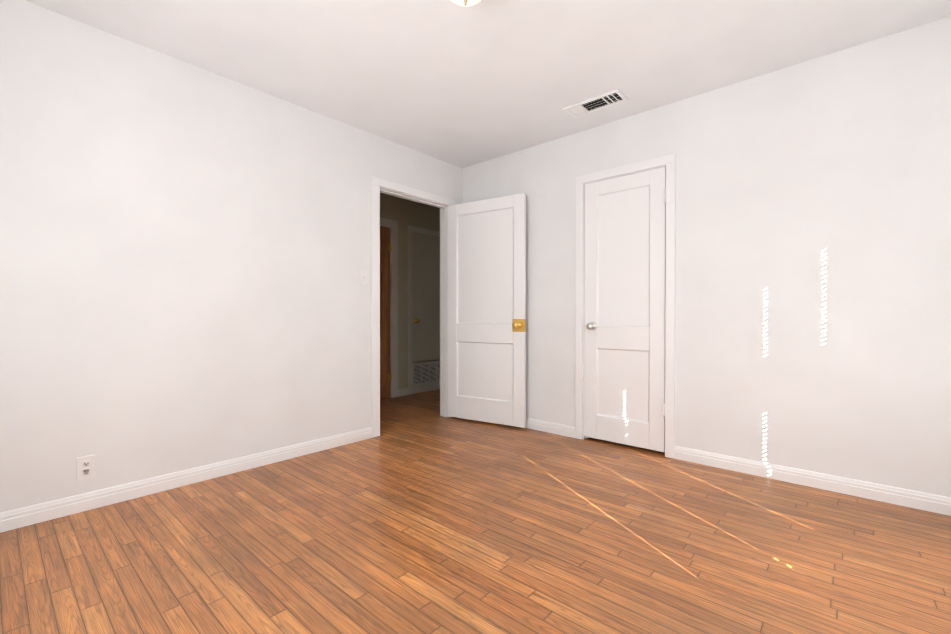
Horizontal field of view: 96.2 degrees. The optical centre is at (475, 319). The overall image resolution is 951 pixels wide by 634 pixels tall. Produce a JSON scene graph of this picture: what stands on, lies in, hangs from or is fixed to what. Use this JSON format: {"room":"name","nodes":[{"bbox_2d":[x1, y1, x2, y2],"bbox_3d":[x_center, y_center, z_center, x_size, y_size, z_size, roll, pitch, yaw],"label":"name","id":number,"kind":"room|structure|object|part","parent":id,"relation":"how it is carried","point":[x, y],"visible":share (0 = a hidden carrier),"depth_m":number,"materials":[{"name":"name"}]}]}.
{"room":"empty bedroom","nodes":[
{"label":"empty bedroom","id":0,"kind":"room"},
{"bbox_2d":[0,0,462,511],"bbox_3d":[-1.465,-0.271,2.832,0.120,2.460,3.920,0,1,41],"label":"wall","id":1,"kind":"structure","parent":0,"point":[185,253],"depth_m":2.41,"materials":[{"name":"paint"}]},
{"bbox_2d":[77,455,95,480],"bbox_3d":[-1.973,0.750,2.162,0.008,0.115,0.070,0,1,41],"label":"duplex electrical outlet","id":2,"kind":"object","parent":1,"relation":"attached to","point":[86,469],"visible":1,"depth_m":2.16,"materials":[{"name":"white plastic"}]},
{"bbox_2d":[0,427,371,532],"bbox_3d":[-1.379,0.915,2.837,0.015,0.088,3.785,0,1,41],"label":"baseboard","id":3,"kind":"structure","parent":1,"relation":"attached to","point":[36,513],"depth_m":2.39,"materials":[{"name":"white paint"}]},
{"bbox_2d":[360,270,367,284],"bbox_3d":[-0.883,-0.337,3.391,0.019,0.115,0.070,0,1,41],"label":"switch plate","id":4,"kind":"object","parent":1,"relation":"attached to","point":[363,277],"visible":1,"depth_m":3.39,"materials":[{"name":"white plastic"}]},
{"bbox_2d":[371,176,455,437],"bbox_3d":[-0.568,-0.105,3.859,0.152,2.113,0.978,0,1,41],"label":"trim","id":5,"kind":"structure","parent":1,"relation":"attached to","point":[378,186],"depth_m":3.59,"materials":[{"name":"white paint"}]},
{"bbox_2d":[448,193,525,427],"bbox_3d":[0.081,-0.081,3.898,0.820,2.020,0.165,0,1,32],"label":"entry door","id":6,"kind":"structure","parent":5,"relation":"attached to","point":[486,310],"depth_m":3.87,"materials":[{"name":"white paint"}]},
{"bbox_3d":[0.365,0.048,3.686,0.114,0.112,0.100,0,1,32],"label":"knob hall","id":7,"kind":"part","parent":6,"relation":"part of","materials":[{"name":"gold metal"}]},
{"bbox_2d":[380,193,439,388],"bbox_3d":[-1.508,-0.287,4.909,0.420,2.460,4.590,0,1,41],"label":"wall","id":8,"kind":"structure","parent":0,"point":[404,213],"depth_m":5.30,"materials":[{"name":"paint"}]},
{"bbox_2d":[380,226,390,398],"bbox_3d":[-1.300,-0.087,4.865,0.049,2.044,0.814,0,1,41],"label":"hall door","id":9,"kind":"structure","parent":8,"relation":"in","point":[385,250],"depth_m":5.10,"materials":[{"name":"brown wood"}]},
{"bbox_2d":[380,217,397,397],"bbox_3d":[-1.325,-0.130,4.880,0.136,2.145,0.990,0,1,41],"label":"trim","id":10,"kind":"structure","parent":8,"relation":"attached to","point":[392,225],"depth_m":5.16,"materials":[{"name":"white paint"}]},
{"bbox_2d":[398,388,408,396],"bbox_3d":[-0.925,0.903,4.409,1.130,0.088,4.350,0,1,41],"label":"baseboard","id":11,"kind":"structure","parent":8,"relation":"attached to","point":[403,392],"depth_m":5.28,"materials":[{"name":"white paint"}]},
{"bbox_2d":[408,225,439,394],"bbox_3d":[-0.643,-0.124,5.659,0.136,2.122,0.744,0,1,41],"label":"trim","id":12,"kind":"structure","parent":8,"relation":"attached to","point":[411,229],"depth_m":5.36,"materials":[{"name":"white paint"}]},
{"bbox_2d":[412,360,439,393],"bbox_3d":[-0.611,0.745,5.638,0.014,0.385,0.602,0,1,41],"label":"air vent","id":13,"kind":"object","parent":8,"relation":"attached to","point":[425,373],"visible":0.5,"depth_m":5.59,"materials":[{"name":"white metal"}]},
{"bbox_2d":[412,232,439,361],"bbox_3d":[-0.596,-0.291,5.617,0.100,1.647,0.604,0,1,41],"label":"door","id":14,"kind":"structure","parent":8,"relation":"in","point":[425,297],"depth_m":5.58,"materials":[{"name":"beige paint"}]},
{"bbox_2d":[0,389,950,633],"bbox_3d":[0.013,1.010,2.792,5.510,0.100,5.790,0,1,41],"label":"floor","id":15,"kind":"structure","parent":0,"point":[419,515],"depth_m":1.79,"materials":[{"name":"brown wood"}]},
{"bbox_2d":[25,0,950,167],"bbox_3d":[0.020,-1.541,1.603,3.960,0.100,4.040,0,1,41],"label":"ceiling","id":16,"kind":"structure","parent":0,"point":[447,81],"depth_m":2.36,"materials":[{"name":"paint"}]},
{"bbox_2d":[449,0,481,7],"bbox_3d":[-0.042,-1.415,1.814,0.280,0.156,0.280,0,1,41],"label":"flush-mount light","id":17,"kind":"object","parent":16,"relation":"attached to","point":[465,3],"visible":1,"depth_m":1.84,"materials":[{"name":"beige glass"}]},
{"bbox_2d":[563,89,627,117],"bbox_3d":[0.831,-1.496,2.962,0.400,0.010,0.175,0,1,41],"label":"ceiling vent","id":18,"kind":"object","parent":16,"relation":"in","point":[603,101],"visible":1,"depth_m":2.95,"materials":[{"name":"white metal"}]},
{"bbox_2d":[463,16,950,496],"bbox_3d":[1.355,-0.272,3.049,3.840,2.460,0.120,0,1,41],"label":"wall","id":19,"kind":"structure","parent":0,"point":[813,276],"depth_m":2.50,"materials":[{"name":"paint"}]},
{"bbox_2d":[575,154,675,457],"bbox_3d":[1.132,-0.095,3.235,0.754,2.102,0.136,0,1,41],"label":"trim","id":20,"kind":"structure","parent":19,"relation":"attached to","point":[668,162],"depth_m":3.02,"materials":[{"name":"white paint"}]},
{"bbox_2d":[584,167,668,451],"bbox_3d":[1.099,-0.072,3.175,0.643,2.007,0.100,0,1,41],"label":"closet door","id":21,"kind":"structure","parent":19,"relation":"in","point":[624,309],"depth_m":3.18,"materials":[{"name":"white paint"}]},
{"bbox_3d":[0.899,0.050,3.327,0.062,0.062,0.063,0,1,41],"label":"knob","id":22,"kind":"part","parent":21,"relation":"part of","materials":[{"name":"silver metal"}]},
{"bbox_2d":[525,418,950,515],"bbox_3d":[1.266,0.914,3.047,3.720,0.088,0.015,0,1,41],"label":"baseboard","id":23,"kind":"structure","parent":19,"relation":"attached to","point":[934,503],"depth_m":2.47,"materials":[{"name":"white paint"}]}
]}

